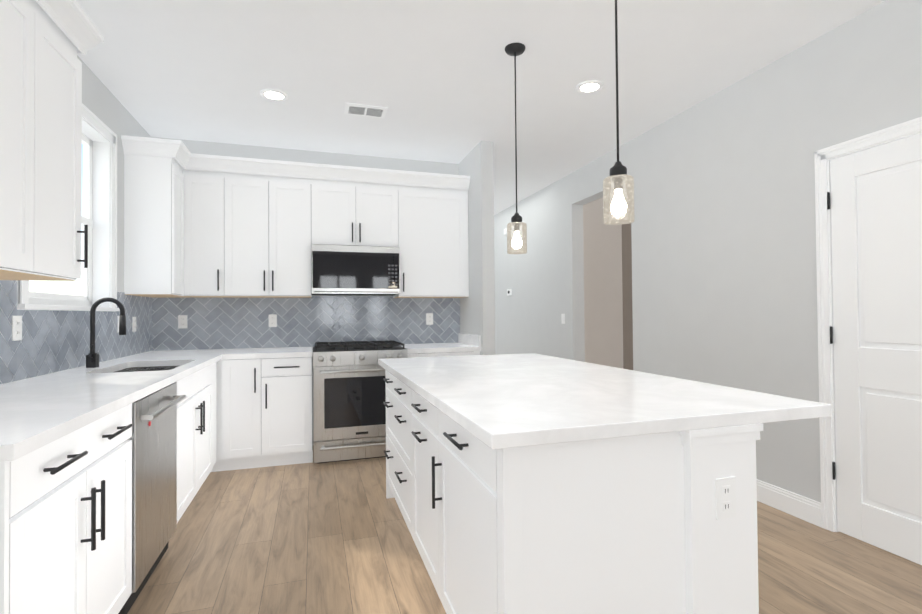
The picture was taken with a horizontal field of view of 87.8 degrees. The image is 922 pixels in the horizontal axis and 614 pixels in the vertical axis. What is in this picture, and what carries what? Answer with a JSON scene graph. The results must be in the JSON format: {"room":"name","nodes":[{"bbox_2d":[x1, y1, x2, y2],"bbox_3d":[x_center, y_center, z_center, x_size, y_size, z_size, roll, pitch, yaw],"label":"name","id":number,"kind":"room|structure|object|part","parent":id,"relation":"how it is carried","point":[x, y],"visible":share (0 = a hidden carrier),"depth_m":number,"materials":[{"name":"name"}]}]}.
{"room":"kitchen","nodes":[
{"label":"kitchen","id":0,"kind":"room"},
{"bbox_2d":[1,55,150,384],"bbox_3d":[-1.452,-0.151,0.013,0.140,2.743,8.740,0,-1,-17],"label":"wall","id":1,"kind":"structure","parent":0,"point":[102,103],"depth_m":3.38,"materials":[{"name":"paint"}]},
{"bbox_2d":[0,0,51,279],"bbox_3d":[-1.639,-0.664,1.401,0.321,1.066,0.827,0,-1,-17],"label":"upper cabinet","id":2,"kind":"object","parent":1,"relation":"attached to","point":[25,25],"depth_m":1.73,"materials":[{"name":"white wood"}]},
{"bbox_2d":[31,4,87,280],"bbox_3d":[-1.791,-0.655,1.893,0.321,1.066,0.444,0,-1,-17],"label":"upper cabinet","id":3,"kind":"object","parent":1,"relation":"attached to","point":[65,114],"depth_m":2.02,"materials":[{"name":"white wood"}]},
{"bbox_2d":[17,103,119,310],"bbox_3d":[-2.283,-0.592,2.767,0.173,1.226,1.176,0,-1,-17],"label":"window unit","id":4,"kind":"structure","parent":1,"relation":"in","point":[53,298],"depth_m":3.22,"materials":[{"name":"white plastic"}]},
{"bbox_2d":[0,280,155,384],"bbox_3d":[-2.132,0.111,2.503,0.030,0.471,3.291,0,-1,-17],"label":"tile backsplash","id":5,"kind":"structure","parent":1,"relation":"attached to","point":[52,341],"depth_m":2.63,"materials":[{"name":"grey tile"}]},
{"bbox_2d":[12,316,21,340],"bbox_3d":[-2.047,0.097,2.211,0.007,0.114,0.070,0,-1,-17],"label":"outlet","id":6,"kind":"object","parent":5,"relation":"attached to","point":[17,327],"depth_m":2.20,"materials":[{"name":"white plastic"}]},
{"bbox_2d":[132,317,135,331],"bbox_3d":[-2.496,0.132,3.663,0.007,0.114,0.070,0,-1,-17],"label":"outlet","id":7,"kind":"object","parent":5,"relation":"attached to","point":[133,318],"depth_m":3.65,"materials":[{"name":"white plastic"}]},
{"bbox_2d":[122,144,191,295],"bbox_3d":[-2.320,-0.625,3.696,0.376,1.066,0.315,0,-1,-17],"label":"upper cabinet","id":8,"kind":"object","parent":1,"relation":"attached to","point":[157,181],"depth_m":3.55,"materials":[{"name":"white wood"}]},
{"bbox_3d":[-0.793,-1.200,2.749,2.740,0.117,3.008,0,-1,-17],"label":"crown","id":9,"kind":"part","parent":8,"relation":"part of","materials":[{"name":"white wood"}]},
{"bbox_2d":[151,137,458,444],"bbox_3d":[-1.344,-0.087,4.546,2.745,2.743,0.140,0,-1,-17],"label":"wall","id":10,"kind":"structure","parent":0,"point":[235,150],"depth_m":4.48,"materials":[{"name":"paint"}]},
{"bbox_2d":[192,160,235,297],"bbox_3d":[-2.113,-0.622,4.040,0.371,1.066,0.384,0,-1,-17],"label":"upper cabinet","id":11,"kind":"object","parent":10,"relation":"attached to","point":[204,226],"depth_m":3.93,"materials":[{"name":"white wood"}]},
{"bbox_2d":[232,164,311,297],"bbox_3d":[-1.703,-0.623,4.200,0.747,1.066,0.320,0,-1,-17],"label":"upper cabinet","id":12,"kind":"object","parent":10,"relation":"attached to","point":[272,207],"depth_m":4.06,"materials":[{"name":"white wood"}]},
{"bbox_2d":[156,296,459,350],"bbox_3d":[-1.305,0.133,4.471,2.714,0.471,0.021,0,-1,-17],"label":"tile backsplash","id":13,"kind":"structure","parent":10,"relation":"attached to","point":[212,323],"depth_m":4.42,"materials":[{"name":"grey tile"}]},
{"bbox_2d":[178,315,186,327],"bbox_3d":[-2.399,0.127,4.132,0.070,0.114,0.007,0,-1,-17],"label":"outlet","id":14,"kind":"object","parent":13,"relation":"attached to","point":[182,319],"depth_m":4.13,"materials":[{"name":"white plastic"}]},
{"bbox_2d":[269,314,276,326],"bbox_3d":[-1.708,0.125,4.346,0.070,0.114,0.007,0,-1,-17],"label":"outlet","id":15,"kind":"object","parent":13,"relation":"attached to","point":[272,317],"depth_m":4.35,"materials":[{"name":"white plastic"}]},
{"bbox_2d":[426,313,432,324],"bbox_3d":[-0.313,0.119,4.778,0.070,0.114,0.007,0,-1,-17],"label":"outlet","id":16,"kind":"object","parent":13,"relation":"attached to","point":[429,316],"depth_m":4.78,"materials":[{"name":"white plastic"}]},
{"bbox_2d":[312,172,399,246],"bbox_3d":[-0.985,-0.847,4.426,0.764,0.623,0.320,0,-1,-17],"label":"upper cabinet","id":17,"kind":"object","parent":10,"relation":"attached to","point":[347,210],"depth_m":4.27,"materials":[{"name":"white wood"}]},
{"bbox_2d":[312,244,399,295],"bbox_3d":[-0.969,-0.323,4.380,0.756,0.420,0.400,0,-1,-17],"label":"microwave","id":18,"kind":"object","parent":17,"relation":"attached to","point":[356,270],"visible":1,"depth_m":4.19,"materials":[{"name":"black"}]},
{"bbox_2d":[393,180,468,297],"bbox_3d":[-0.296,-0.628,4.636,0.679,1.066,0.320,0,-1,-17],"label":"upper cabinet","id":19,"kind":"object","parent":10,"relation":"attached to","point":[434,263],"depth_m":4.49,"materials":[{"name":"white wood"}]},
{"bbox_2d":[459,141,494,354],"bbox_3d":[-0.240,-0.078,5.816,0.115,2.743,3.286,0,-1,-17],"label":"wall","id":20,"kind":"structure","parent":0,"point":[477,305],"depth_m":4.28,"materials":[{"name":"paint"}]},
{"bbox_2d":[76,0,885,214],"bbox_3d":[0.848,-1.543,2.035,5.740,0.060,11.480,0,-1,-17],"label":"ceiling","id":21,"kind":"structure","parent":0,"point":[436,78],"depth_m":2.98,"materials":[{"name":"paint"}]},
{"bbox_2d":[260,88,287,100],"bbox_3d":[-1.298,-1.471,3.332,0.183,0.010,0.183,-1,-1,28],"label":"recessed light","id":22,"kind":"object","parent":21,"relation":"in","point":[270,94],"depth_m":3.32,"materials":[{"name":"white plastic"}]},
{"bbox_2d":[344,103,387,117],"bbox_3d":[-0.717,-1.472,3.599,0.305,0.011,0.195,0,-1,-17],"label":"ceiling vent","id":23,"kind":"object","parent":21,"relation":"in","point":[365,110],"visible":1,"depth_m":3.58,"materials":[{"name":"white metal"}]},
{"bbox_2d":[505,42,526,253],"bbox_3d":[0.318,-0.904,2.766,0.120,1.188,0.120,0,-1,-17],"label":"pendant light","id":24,"kind":"object","parent":21,"relation":"hanging from","point":[518,243],"visible":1,"depth_m":2.75,"materials":[{"name":"black"}]},
{"bbox_3d":[0.322,-0.395,2.759,0.114,0.170,0.114,0,-1,-17],"label":"lamp shade","id":25,"kind":"part","parent":24,"relation":"part of","materials":[{"name":"clear glass"}]},
{"bbox_3d":[0.322,-0.386,2.759,0.060,0.102,0.060,0,-1,-17],"label":"bulb","id":26,"kind":"part","parent":24,"relation":"part of","materials":[{"name":"white glass"}]},
{"bbox_2d":[576,80,603,92],"bbox_3d":[0.872,-1.491,3.251,0.183,0.010,0.183,-1,-1,28],"label":"recessed light","id":27,"kind":"object","parent":21,"relation":"in","point":[590,86],"depth_m":3.24,"materials":[{"name":"white plastic"}]},
{"bbox_2d":[603,0,634,224],"bbox_3d":[0.601,-0.920,1.849,0.120,1.188,0.120,0,-1,-17],"label":"pendant light","id":28,"kind":"object","parent":21,"relation":"hanging from","point":[618,208],"visible":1,"depth_m":1.83,"materials":[{"name":"black"}]},
{"bbox_3d":[0.606,-0.411,1.842,0.114,0.170,0.114,0,-1,-17],"label":"lamp shade","id":29,"kind":"part","parent":28,"relation":"part of","materials":[{"name":"clear glass"}]},
{"bbox_3d":[0.606,-0.402,1.841,0.060,0.102,0.060,0,-1,-17],"label":"bulb","id":30,"kind":"part","parent":28,"relation":"part of","materials":[{"name":"white glass"}]},
{"bbox_2d":[127,445,921,613],"bbox_3d":[0.871,1.260,1.995,5.740,0.060,11.480,0,-1,-17],"label":"floor","id":31,"kind":"structure","parent":0,"point":[321,538],"depth_m":2.36,"materials":[{"name":"brown wood"}]},
{"bbox_2d":[0,403,131,613],"bbox_3d":[-1.474,0.803,1.406,0.625,0.876,0.824,0,-1,-17],"label":"base cabinet","id":32,"kind":"object","parent":31,"relation":"on","point":[65,524],"depth_m":1.42,"materials":[{"name":"white wood"}]},
{"bbox_2d":[0,349,227,461],"bbox_3d":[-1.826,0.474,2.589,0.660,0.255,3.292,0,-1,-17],"label":"countertop","id":33,"kind":"structure","parent":32,"relation":"on","point":[37,412],"depth_m":1.87,"materials":[{"name":"stone"}]},
{"bbox_2d":[86,297,125,367],"bbox_3d":[-2.076,0.147,2.802,0.192,0.408,0.080,0,-1,-17],"label":"faucet","id":34,"kind":"object","parent":33,"relation":"on","point":[92,358],"visible":1,"depth_m":2.79,"materials":[{"name":"black metal"}]},
{"bbox_2d":[115,365,181,371],"bbox_3d":[-1.879,0.498,2.874,0.420,0.216,0.700,0,-1,-17],"label":"sink basin","id":35,"kind":"object","parent":33,"relation":"in","point":[126,368],"depth_m":3.17,"materials":[{"name":"silver metal"}]},
{"bbox_2d":[118,382,185,613],"bbox_3d":[-1.647,0.817,2.108,0.659,0.871,0.602,0,-1,-17],"label":"dishwasher","id":36,"kind":"object","parent":31,"relation":"on","point":[153,438],"visible":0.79,"depth_m":2.10,"materials":[{"name":"silver metal"}]},
{"bbox_2d":[176,361,219,494],"bbox_3d":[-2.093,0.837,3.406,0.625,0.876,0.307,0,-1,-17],"label":"base cabinet","id":37,"kind":"object","parent":31,"relation":"on","point":[198,414],"depth_m":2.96,"materials":[{"name":"white wood"}]},
{"bbox_2d":[220,358,271,470],"bbox_3d":[-1.762,0.842,3.997,0.355,0.876,0.624,0,-1,-17],"label":"base cabinet","id":38,"kind":"object","parent":31,"relation":"on","point":[245,384],"depth_m":3.71,"materials":[{"name":"white wood"}]},
{"bbox_2d":[272,357,312,465],"bbox_3d":[-1.495,0.841,4.079,0.443,0.876,0.624,0,-1,-17],"label":"base cabinet","id":39,"kind":"object","parent":31,"relation":"on","point":[292,377],"depth_m":3.81,"materials":[{"name":"white wood"}]},
{"bbox_2d":[224,347,312,359],"bbox_3d":[-1.593,0.385,4.048,0.647,0.038,0.646,0,-1,-17],"label":"countertop","id":40,"kind":"structure","parent":39,"relation":"on","point":[251,353],"depth_m":3.81,"materials":[{"name":"stone"}]},
{"bbox_2d":[313,340,407,463],"bbox_3d":[-0.896,0.797,4.195,0.760,0.958,0.708,0,-1,-17],"label":"range","id":41,"kind":"object","parent":31,"relation":"on","point":[349,405],"visible":0.94,"depth_m":3.89,"materials":[{"name":"silver metal"}]},
{"bbox_2d":[408,351,479,357],"bbox_3d":[-0.231,0.836,4.471,0.664,0.876,0.624,0,-1,-17],"label":"base cabinet","id":42,"kind":"object","parent":31,"relation":"on","point":[440,354],"depth_m":4.18,"materials":[{"name":"white"}]},
{"bbox_2d":[401,333,480,352],"bbox_3d":[-0.233,0.330,4.469,0.666,0.138,0.646,0,-1,-17],"label":"countertop","id":43,"kind":"structure","parent":42,"relation":"on","point":[466,342],"depth_m":4.30,"materials":[{"name":"stone"}]},
{"bbox_2d":[380,365,769,613],"bbox_3d":[0.184,0.801,2.287,0.856,0.876,2.089,0,-1,-17],"label":"kitchen island","id":44,"kind":"object","parent":31,"relation":"on","point":[531,483],"depth_m":1.36,"materials":[{"name":"white wood"}]},
{"bbox_2d":[378,353,830,444],"bbox_3d":[0.308,0.344,2.344,1.139,0.038,2.113,0,-1,-17],"label":"island countertop","id":45,"kind":"structure","parent":44,"relation":"on","point":[503,398],"depth_m":1.64,"materials":[{"name":"white stone"}]},
{"bbox_2d":[583,197,632,369],"bbox_3d":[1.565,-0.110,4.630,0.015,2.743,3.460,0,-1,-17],"label":"doorway","id":46,"kind":"structure","parent":0,"point":[608,316],"depth_m":4.80,"materials":[{"name":"paint"}]},
{"bbox_2d":[494,0,921,502],"bbox_3d":[2.168,-0.147,2.420,0.140,2.743,11.200,0,-1,-17],"label":"wall","id":47,"kind":"structure","parent":0,"point":[724,268],"depth_m":3.21,"materials":[{"name":"paint"}]},
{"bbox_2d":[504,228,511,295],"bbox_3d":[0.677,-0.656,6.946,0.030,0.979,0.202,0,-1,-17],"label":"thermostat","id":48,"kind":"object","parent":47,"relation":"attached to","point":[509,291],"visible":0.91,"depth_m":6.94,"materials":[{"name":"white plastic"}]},
{"bbox_2d":[561,314,564,323],"bbox_3d":[1.158,0.133,5.438,0.009,0.114,0.070,0,-1,-17],"label":"light switch","id":49,"kind":"object","parent":47,"relation":"attached to","point":[562,315],"depth_m":5.43,"materials":[{"name":"white plastic"}]},
{"bbox_2d":[757,479,820,526],"bbox_3d":[1.771,1.177,3.460,0.014,0.133,1.645,0,-1,-17],"label":"baseboard","id":50,"kind":"structure","parent":47,"relation":"attached to","point":[796,505],"depth_m":2.83,"materials":[{"name":"white wood"}]},
{"bbox_2d":[814,117,921,531],"bbox_3d":[2.213,0.169,2.254,0.156,2.106,0.949,0,-1,-17],"label":"door frame","id":51,"kind":"structure","parent":47,"relation":"attached to","point":[825,156],"depth_m":2.64,"materials":[{"name":"white wood"}]},
{"bbox_2d":[830,133,921,564],"bbox_3d":[2.176,0.199,2.242,0.035,2.026,0.811,0,-1,-17],"label":"pantry door","id":52,"kind":"structure","parent":47,"relation":"in","point":[876,213],"depth_m":2.41,"materials":[{"name":"white wood"}]},
{"bbox_2d":[827,192,835,479],"bbox_3d":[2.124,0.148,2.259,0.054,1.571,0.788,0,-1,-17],"label":"door hinges","id":53,"kind":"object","parent":52,"relation":"attached to","point":[831,338],"depth_m":2.62,"materials":[{"name":"black metal"}]}
]}

